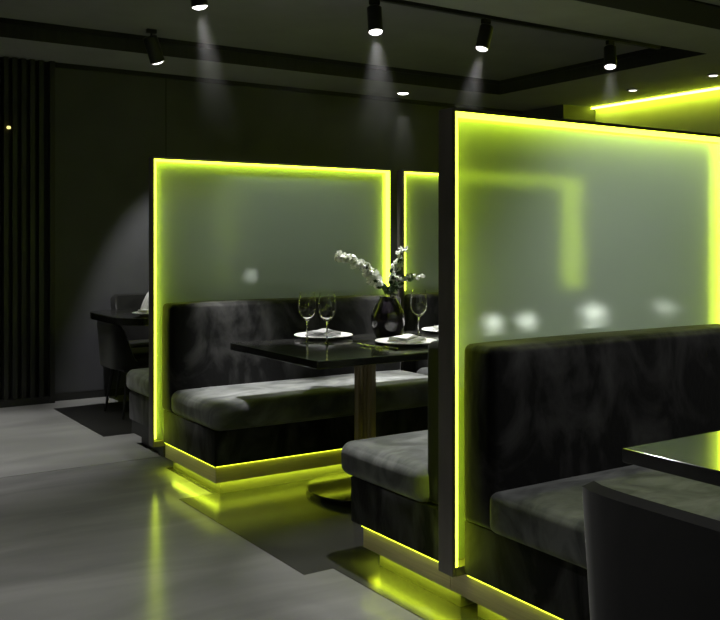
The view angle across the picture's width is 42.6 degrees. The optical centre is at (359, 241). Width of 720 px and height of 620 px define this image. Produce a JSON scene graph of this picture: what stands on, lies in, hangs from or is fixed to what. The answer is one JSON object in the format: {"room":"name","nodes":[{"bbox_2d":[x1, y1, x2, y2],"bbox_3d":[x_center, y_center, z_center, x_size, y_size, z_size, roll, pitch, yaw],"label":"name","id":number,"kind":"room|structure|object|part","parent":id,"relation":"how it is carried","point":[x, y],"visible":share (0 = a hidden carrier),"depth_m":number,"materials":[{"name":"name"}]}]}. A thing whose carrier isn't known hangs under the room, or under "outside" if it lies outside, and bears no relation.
{"room":"restaurant","nodes":[
{"label":"restaurant","id":0,"kind":"room"},
{"bbox_2d":[53,401,131,436],"bbox_3d":[0.330,1.279,8.053,5.580,0.022,1.210,0,0,-33],"label":"floor","id":1,"kind":"structure","parent":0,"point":[109,422],"depth_m":6.67,"materials":[{"name":"black carpet"}]},
{"bbox_2d":[90,308,148,325],"bbox_3d":[-1.281,0.894,6.944,1.330,0.748,0.980,0,0,-33],"label":"dining table","id":2,"kind":"object","parent":1,"relation":"on","point":[113,316],"visible":0.09,"depth_m":6.48,"materials":[{"name":"black stone"}]},
{"bbox_2d":[132,311,148,315],"bbox_3d":[-1.479,0.509,6.563,0.280,0.021,0.280,0,0,-33],"label":"plate","id":3,"kind":"object","parent":2,"relation":"on","point":[137,311],"visible":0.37,"depth_m":6.47,"materials":[{"name":"grey ceramic"}]},
{"bbox_2d":[137,309,148,313],"bbox_3d":[-1.479,0.487,6.563,0.171,0.038,0.124,0,0,-45],"label":"napkin","id":4,"kind":"object","parent":3,"relation":"on","point":[143,311],"visible":0.43,"depth_m":6.51,"materials":[{"name":"white fabric"}]},
{"bbox_2d":[140,291,148,309],"bbox_3d":[-1.607,0.445,6.978,0.111,0.150,0.108,0,0,-33],"label":"napkin","id":5,"kind":"object","parent":2,"relation":"on","point":[145,305],"visible":0.49,"depth_m":6.96,"materials":[{"name":"white fabric"}]},
{"bbox_2d":[97,321,148,419],"bbox_3d":[-1.645,0.924,6.837,0.513,0.684,0.482,0,0,-33],"label":"tub chair","id":6,"kind":"object","parent":1,"relation":"on","point":[115,350],"visible":0.73,"depth_m":6.60,"materials":[{"name":"black fabric"}]},
{"bbox_3d":[-1.872,1.093,6.899,0.085,0.345,0.028,0,0,0],"label":"leg","id":7,"kind":"part","parent":6,"relation":"part of","materials":[{"name":"black metal"}]},
{"bbox_3d":[-1.786,0.745,6.744,0.175,0.326,0.482,0,0,-33],"label":"backrest","id":8,"kind":"part","parent":6,"relation":"part of","materials":[{"name":"black fabric"}]},
{"bbox_3d":[-1.679,1.093,6.604,0.028,0.345,0.085,0,0,23],"label":"leg","id":9,"kind":"part","parent":6,"relation":"part of","materials":[{"name":"black metal"}]},
{"bbox_3d":[-1.625,0.919,6.850,0.390,0.027,0.380,0,0,-33],"label":"seat frame","id":10,"kind":"part","parent":6,"relation":"part of","materials":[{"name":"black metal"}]},
{"bbox_3d":[-1.617,0.858,6.855,0.445,0.123,0.430,0,0,-33],"label":"seat","id":11,"kind":"part","parent":6,"relation":"part of","materials":[{"name":"black fabric"}]},
{"bbox_2d":[0,395,422,619],"bbox_3d":[0.851,1.320,4.084,9.300,0.100,9.300,0,0,-33],"label":"floor","id":12,"kind":"structure","parent":0,"point":[117,540],"depth_m":3.81,"materials":[{"name":"concrete"}]},
{"bbox_2d":[111,293,148,397],"bbox_3d":[-1.682,0.846,7.492,0.579,0.839,0.492,0,0,-33],"label":"tub chair","id":13,"kind":"object","parent":12,"relation":"on","point":[138,336],"visible":0.06,"depth_m":7.59,"materials":[{"name":"black fabric"}]},
{"bbox_3d":[-1.951,1.093,7.490,0.085,0.345,0.028,0,0,23],"label":"leg","id":14,"kind":"part","parent":13,"relation":"part of","materials":[{"name":"black metal"}]},
{"bbox_3d":[-1.770,0.667,7.628,0.579,0.481,0.168,0,0,-33],"label":"backrest","id":15,"kind":"part","parent":13,"relation":"part of","materials":[{"name":"black fabric"}]},
{"bbox_3d":[-1.663,0.858,7.464,0.530,0.123,0.426,0,0,-33],"label":"seat","id":16,"kind":"part","parent":13,"relation":"part of","materials":[{"name":"black fabric"}]},
{"bbox_2d":[126,368,157,451],"bbox_3d":[-0.677,0.801,5.952,1.492,0.937,0.735,0,0,-33],"label":"bench","id":17,"kind":"object","parent":12,"relation":"on","point":[137,380],"visible":0.03,"depth_m":5.67,"materials":[{"name":"grey fabric"}]},
{"bbox_2d":[126,368,148,396],"bbox_3d":[-0.714,0.873,6.006,1.490,0.154,0.605,0,0,-33],"label":"seat cushion","id":18,"kind":"object","parent":17,"relation":"on","point":[137,380],"depth_m":5.67,"materials":[{"name":"grey fabric"}]},
{"bbox_2d":[149,156,437,456],"bbox_3d":[0.223,0.398,6.059,3.325,1.745,0.076,0,0,-33],"label":"glass wall","id":19,"kind":"structure","parent":12,"relation":"on","point":[219,229],"depth_m":5.57,"materials":[{"name":"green glass"}]},
{"bbox_3d":[-1.164,0.333,5.151,0.010,1.615,0.066,0,0,-33],"label":"post","id":20,"kind":"part","parent":19,"relation":"part of","materials":[{"name":"brown metal"}]},
{"bbox_3d":[-0.490,1.125,5.592,1.600,0.030,0.066,0,0,-33],"label":"rail","id":21,"kind":"part","parent":19,"relation":"part of","materials":[{"name":"brown metal"}]},
{"bbox_3d":[-0.490,-0.469,5.592,1.600,0.012,0.066,0,0,-33],"label":"rail","id":22,"kind":"part","parent":19,"relation":"part of","materials":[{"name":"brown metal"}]},
{"bbox_3d":[0.183,0.333,6.033,0.010,1.615,0.066,0,0,-33],"label":"post","id":23,"kind":"part","parent":19,"relation":"part of","materials":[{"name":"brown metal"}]},
{"bbox_3d":[0.269,0.338,6.090,0.016,1.625,0.066,0,0,-33],"label":"post","id":24,"kind":"part","parent":19,"relation":"part of","materials":[{"name":"brown metal"}]},
{"bbox_3d":[0.938,-0.469,6.528,1.583,0.012,0.066,0,0,-33],"label":"rail","id":25,"kind":"part","parent":19,"relation":"part of","materials":[{"name":"brown metal"}]},
{"bbox_3d":[0.933,0.329,6.535,1.583,1.583,0.008,0,0,-33],"label":"glass pane","id":26,"kind":"part","parent":19,"relation":"part of","materials":[{"name":"glass"}]},
{"bbox_2d":[438,107,719,597],"bbox_3d":[0.933,0.410,3.534,1.545,1.720,0.088,0,0,-33],"label":"glass wall","id":27,"kind":"structure","parent":12,"relation":"on","point":[548,226],"depth_m":3.42,"materials":[{"name":"green glass"}]},
{"bbox_3d":[0.293,0.335,3.115,0.016,1.570,0.078,0,0,-33],"label":"post","id":28,"kind":"part","parent":27,"relation":"part of","materials":[{"name":"brown metal"}]},
{"bbox_3d":[0.933,1.105,3.534,1.513,0.030,0.078,0,0,-33],"label":"rail","id":29,"kind":"part","parent":27,"relation":"part of","materials":[{"name":"brown metal"}]},
{"bbox_3d":[0.933,-0.444,3.534,1.513,0.012,0.078,0,0,-33],"label":"rail","id":30,"kind":"part","parent":27,"relation":"part of","materials":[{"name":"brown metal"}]},
{"bbox_2d":[582,481,719,619],"bbox_3d":[0.741,0.856,1.663,0.513,0.819,0.521,0,0,-33],"label":"tub chair","id":31,"kind":"object","parent":12,"relation":"on","point":[646,559],"visible":1,"depth_m":1.58,"materials":[{"name":"black fabric"}]},
{"bbox_2d":[55,67,448,392],"bbox_3d":[-1.671,-0.230,7.932,9.300,3.000,0.100,0,0,-33],"label":"wall","id":32,"kind":"structure","parent":0,"point":[108,126],"depth_m":7.75,"materials":[{"name":"grey paint"}]},
{"bbox_2d":[0,56,54,407],"bbox_3d":[-2.900,-0.077,7.013,1.136,2.695,0.090,0,0,-33],"label":"wall panel","id":33,"kind":"object","parent":32,"relation":"attached to","point":[27,87],"visible":1,"depth_m":7.20,"materials":[{"name":"black wood"}]},
{"bbox_3d":[-2.439,-0.077,7.297,0.040,2.695,0.060,0,0,-33],"label":"edge post","id":34,"kind":"part","parent":33,"relation":"part of","materials":[{"name":"black wood"}]},
{"bbox_2d":[55,387,129,400],"bbox_3d":[-0.339,1.240,8.736,5.030,0.060,0.015,0,0,-33],"label":"baseboard","id":35,"kind":"structure","parent":32,"relation":"attached to","point":[102,392],"depth_m":7.50,"materials":[{"name":"black"}]},
{"bbox_2d":[55,62,521,113],"bbox_3d":[-0.330,-1.413,8.732,5.020,0.035,0.030,0,0,-33],"label":"trim","id":36,"kind":"structure","parent":32,"relation":"attached to","point":[58,65],"depth_m":8.37,"materials":[{"name":"black"}]},
{"bbox_2d":[167,467,484,619],"bbox_3d":[2.947,1.279,3.922,5.730,0.022,6.530,0,0,-33],"label":"rug","id":37,"kind":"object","parent":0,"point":[308,535],"depth_m":3.99,"materials":[{"name":"stone"}]},
{"bbox_2d":[162,295,427,493],"bbox_3d":[-0.263,0.802,5.254,1.566,0.937,0.738,0,0,-33],"label":"bench","id":38,"kind":"object","parent":37,"relation":"on","point":[234,420],"visible":0.85,"depth_m":5.03,"materials":[{"name":"grey fabric"}]},
{"bbox_3d":[-0.418,0.637,5.492,1.552,0.609,0.169,0,0,-33],"label":"backrest","id":39,"kind":"part","parent":38,"relation":"part of","materials":[{"name":"grey fabric"}]},
{"bbox_2d":[171,370,427,430],"bbox_3d":[-0.230,0.873,5.199,1.561,0.151,0.610,0,0,-33],"label":"seat cushion","id":40,"kind":"object","parent":38,"relation":"on","point":[316,398],"depth_m":4.92,"materials":[{"name":"grey fabric"}]},
{"bbox_2d":[230,330,437,506],"bbox_3d":[0.157,0.894,4.778,1.400,0.748,0.880,0,0,-33],"label":"dining table","id":41,"kind":"object","parent":37,"relation":"on","point":[335,488],"visible":0.6,"depth_m":4.59,"materials":[{"name":"black stone"}]},
{"bbox_2d":[298,292,315,343],"bbox_3d":[-0.272,0.389,4.748,0.093,0.262,0.093,0,0,-33],"label":"wine glass","id":42,"kind":"object","parent":41,"relation":"on","point":[306,304],"visible":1,"depth_m":4.71,"materials":[{"name":"clear glass"}]},
{"bbox_2d":[294,332,352,339],"bbox_3d":[-0.198,0.509,5.000,0.320,0.021,0.320,0,0,-33],"label":"plate","id":43,"kind":"object","parent":41,"relation":"on","point":[302,334],"visible":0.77,"depth_m":4.93,"materials":[{"name":"grey ceramic"}]},
{"bbox_2d":[305,328,341,336],"bbox_3d":[-0.198,0.487,5.000,0.124,0.038,0.171,0,0,31],"label":"napkin","id":44,"kind":"object","parent":43,"relation":"on","point":[321,332],"visible":0.91,"depth_m":4.95,"materials":[{"name":"grey fabric"}]},
{"bbox_2d":[318,292,335,344],"bbox_3d":[-0.168,0.389,4.708,0.093,0.262,0.093,0,0,-33],"label":"wine glass","id":45,"kind":"object","parent":41,"relation":"on","point":[326,303],"visible":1,"depth_m":4.67,"materials":[{"name":"clear glass"}]},
{"bbox_2d":[358,343,382,348],"bbox_3d":[0.051,0.515,4.574,0.018,0.014,0.195,0,0,-36],"label":"fork","id":46,"kind":"object","parent":41,"relation":"on","point":[358,343],"visible":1,"depth_m":4.57,"materials":[{"name":"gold metal"}]},
{"bbox_2d":[372,345,397,348],"bbox_3d":[0.119,0.515,4.547,0.015,0.007,0.215,0,0,-36],"label":"table knife","id":47,"kind":"object","parent":41,"relation":"on","point":[372,345],"visible":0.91,"depth_m":4.52,"materials":[{"name":"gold metal"}]},
{"bbox_2d":[371,296,404,338],"bbox_3d":[0.150,0.405,4.952,0.184,0.230,0.184,0,0,-33],"label":"vase","id":48,"kind":"object","parent":41,"relation":"on","point":[387,315],"visible":0.91,"depth_m":4.89,"materials":[{"name":"black ceramic"}]},
{"bbox_2d":[334,250,386,295],"bbox_3d":[0.007,0.256,4.941,0.293,0.428,0.089,0,0,-7],"label":"branch","id":49,"kind":"object","parent":48,"relation":"in","point":[374,279],"visible":0.99,"depth_m":4.93,"materials":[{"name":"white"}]},
{"bbox_2d":[384,246,407,294],"bbox_3d":[0.191,0.244,4.961,0.120,0.452,0.076,0,0,-33],"label":"branch","id":50,"kind":"object","parent":48,"relation":"in","point":[398,263],"visible":0.95,"depth_m":4.96,"materials":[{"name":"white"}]},
{"bbox_2d":[388,273,424,295],"bbox_3d":[0.248,0.316,4.936,0.204,0.308,0.068,0,0,3],"label":"branch","id":51,"kind":"object","parent":48,"relation":"in","point":[408,277],"visible":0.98,"depth_m":4.93,"materials":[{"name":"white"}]},
{"bbox_2d":[375,337,436,345],"bbox_3d":[0.234,0.509,4.697,0.320,0.021,0.320,0,0,-33],"label":"plate","id":52,"kind":"object","parent":41,"relation":"on","point":[380,340],"visible":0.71,"depth_m":4.63,"materials":[{"name":"grey ceramic"}]},
{"bbox_2d":[387,334,425,342],"bbox_3d":[0.238,0.487,4.700,0.124,0.038,0.171,0,0,37],"label":"napkin","id":53,"kind":"object","parent":52,"relation":"on","point":[405,338],"visible":0.98,"depth_m":4.65,"materials":[{"name":"white fabric"}]},
{"bbox_2d":[410,289,426,335],"bbox_3d":[0.317,0.389,4.990,0.093,0.262,0.093,0,0,-33],"label":"wine glass","id":54,"kind":"object","parent":41,"relation":"on","point":[418,300],"visible":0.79,"depth_m":4.96,"materials":[{"name":"clear glass"}]},
{"bbox_2d":[422,327,437,332],"bbox_3d":[0.513,0.509,5.310,0.320,0.021,0.320,0,0,-33],"label":"plate","id":55,"kind":"object","parent":41,"relation":"on","point":[429,329],"visible":0.23,"depth_m":5.33,"materials":[{"name":"grey ceramic"}]},
{"bbox_2d":[341,341,474,606],"bbox_3d":[0.712,0.809,3.857,1.489,0.921,0.710,0,0,-33],"label":"bench","id":56,"kind":"object","parent":37,"relation":"on","point":[394,478],"visible":0.23,"depth_m":3.42,"materials":[{"name":"grey fabric"}]},
{"bbox_2d":[341,430,429,501],"bbox_3d":[0.675,0.873,3.910,1.484,0.153,0.578,0,0,-33],"label":"seat cushion","id":57,"kind":"object","parent":56,"relation":"on","point":[396,467],"depth_m":3.51,"materials":[{"name":"grey fabric"}]},
{"bbox_3d":[0.874,0.645,3.642,1.440,0.593,0.170,0,0,-33],"label":"backrest","id":58,"kind":"part","parent":56,"relation":"part of","materials":[{"name":"grey fabric"}]},
{"bbox_2d":[404,292,437,374],"bbox_3d":[1.169,0.801,6.193,1.680,0.937,0.734,0,0,-33],"label":"bench","id":59,"kind":"object","parent":37,"relation":"on","point":[429,318],"visible":0.05,"depth_m":5.96,"materials":[{"name":"grey fabric"}]},
{"bbox_2d":[417,367,427,374],"bbox_3d":[1.202,0.873,6.138,1.676,0.154,0.605,0,0,-33],"label":"seat cushion","id":60,"kind":"object","parent":59,"relation":"on","point":[420,370],"depth_m":5.88,"materials":[{"name":"grey fabric"}]},
{"bbox_2d":[464,324,719,619],"bbox_3d":[1.153,0.802,3.185,1.485,0.936,0.752,0,0,-33],"label":"bench","id":61,"kind":"object","parent":37,"relation":"on","point":[547,418],"visible":0.77,"depth_m":3.06,"materials":[{"name":"grey fabric"}]},
{"bbox_3d":[0.994,0.637,3.428,1.475,0.608,0.170,0,0,-33],"label":"backrest","id":62,"kind":"part","parent":61,"relation":"part of","materials":[{"name":"grey fabric"}]},
{"bbox_2d":[490,465,719,568],"bbox_3d":[1.186,0.873,3.130,1.478,0.155,0.622,0,0,-33],"label":"seat cushion","id":63,"kind":"object","parent":61,"relation":"on","point":[540,518],"depth_m":2.89,"materials":[{"name":"grey fabric"}]},
{"bbox_2d":[623,431,719,486],"bbox_3d":[1.472,0.894,2.343,1.370,0.748,0.866,0,0,-33],"label":"dining table","id":64,"kind":"object","parent":37,"relation":"on","point":[696,457],"visible":1,"depth_m":2.26,"materials":[{"name":"black stone"}]},
{"bbox_2d":[0,0,654,80],"bbox_3d":[-0.868,-1.645,6.114,6.890,0.170,2.380,0,0,-33],"label":"ceiling","id":65,"kind":"structure","parent":0,"point":[412,38],"depth_m":6.81,"materials":[{"name":"paint"}]},
{"bbox_2d":[143,28,164,64],"bbox_3d":[-1.517,-1.433,6.789,0.108,0.253,0.176,0,0,34],"label":"track spotlight","id":66,"kind":"object","parent":65,"relation":"attached to","point":[152,45],"visible":1,"depth_m":6.75,"materials":[{"name":"black metal"}]},
{"bbox_2d":[190,0,207,9],"bbox_3d":[-0.838,-1.304,4.761,0.112,0.208,0.090,0,0,-33],"label":"track spotlight","id":67,"kind":"object","parent":65,"relation":"attached to","point":[196,4],"visible":1,"depth_m":4.74,"materials":[{"name":"black metal"}]},
{"bbox_2d":[0,17,671,84],"bbox_3d":[-0.868,-1.542,6.114,6.850,0.034,2.340,0,0,-33],"label":"trim","id":68,"kind":"structure","parent":65,"relation":"attached to","point":[2,20],"depth_m":7.59,"materials":[{"name":"black"}]},
{"bbox_2d":[0,0,719,110],"bbox_3d":[0.851,-1.580,4.084,9.300,0.300,9.300,0,0,-33],"label":"ceiling","id":69,"kind":"structure","parent":0,"point":[689,74],"depth_m":7.52,"materials":[{"name":"grey paint"}]},
{"bbox_2d":[0,23,704,94],"bbox_3d":[-0.868,-1.478,6.115,6.851,0.096,2.341,0,0,-33],"label":"ceiling beam","id":70,"kind":"structure","parent":69,"relation":"attached to","point":[6,30],"depth_m":7.57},
{"bbox_2d":[396,92,410,94],"bbox_3d":[0.414,-1.424,8.856,0.144,0.012,0.144,0,0,-33],"label":"recessed light","id":71,"kind":"object","parent":69,"relation":"in","point":[398,93],"visible":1,"depth_m":8.83,"materials":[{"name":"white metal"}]},
{"bbox_2d":[380,0,660,49],"bbox_3d":[-0.044,-1.418,5.280,5.315,0.024,0.038,0,0,-33],"label":"track","id":72,"kind":"object","parent":69,"relation":"attached to","point":[398,2],"visible":1,"depth_m":5.96,"materials":[{"name":"black metal"}]},
{"bbox_2d":[367,0,382,34],"bbox_3d":[0.086,-1.304,5.355,0.093,0.208,0.111,0,0,-33],"label":"track spotlight","id":73,"kind":"object","parent":72,"relation":"attached to","point":[374,11],"visible":1,"depth_m":5.32,"materials":[{"name":"black metal"}]},
{"bbox_2d":[475,18,492,51],"bbox_3d":[0.784,-1.304,5.824,0.121,0.207,0.090,0,0,-33],"label":"track spotlight","id":74,"kind":"object","parent":72,"relation":"attached to","point":[485,30],"visible":1,"depth_m":5.79,"materials":[{"name":"black metal"}]},
{"bbox_2d":[604,40,616,69],"bbox_3d":[1.746,-1.305,6.441,0.086,0.207,0.125,0,0,12],"label":"track spotlight","id":75,"kind":"object","parent":72,"relation":"attached to","point":[610,59],"visible":1,"depth_m":6.41,"materials":[{"name":"black metal"}]},
{"bbox_2d":[575,0,719,29],"bbox_3d":[0.461,-1.524,4.678,9.100,0.212,0.360,0,0,-33],"label":"trim","id":76,"kind":"structure","parent":69,"relation":"attached to","point":[694,12],"depth_m":5.63,"materials":[{"name":"black"}]},
{"bbox_2d":[591,87,719,109],"bbox_3d":[3.793,-1.418,7.776,0.020,0.020,4.850,0,0,-33],"label":"recessed light","id":77,"kind":"object","parent":69,"relation":"in","point":[716,88],"visible":1,"depth_m":9.08,"materials":[{"name":"yellow plastic"}]},
{"bbox_2d":[706,74,719,76],"bbox_3d":[3.025,-1.424,7.900,0.114,0.012,0.114,0,0,-33],"label":"recessed light","id":78,"kind":"object","parent":69,"relation":"in","point":[708,75],"visible":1,"depth_m":7.88,"materials":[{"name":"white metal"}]},
{"bbox_2d":[596,89,719,133],"bbox_3d":[4.698,-0.230,6.606,0.100,3.000,9.300,0,0,-33],"label":"wall","id":79,"kind":"structure","parent":0,"point":[696,112],"depth_m":9.00,"materials":[{"name":"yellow paint"}]},
{"bbox_2d":[522,104,595,121],"bbox_3d":[2.137,-0.080,9.985,0.480,2.700,0.640,0,0,-33],"label":"wall","id":80,"kind":"structure","parent":79,"relation":"attached to","point":[564,111],"depth_m":9.73,"materials":[{"name":"grey paint"}]}
]}

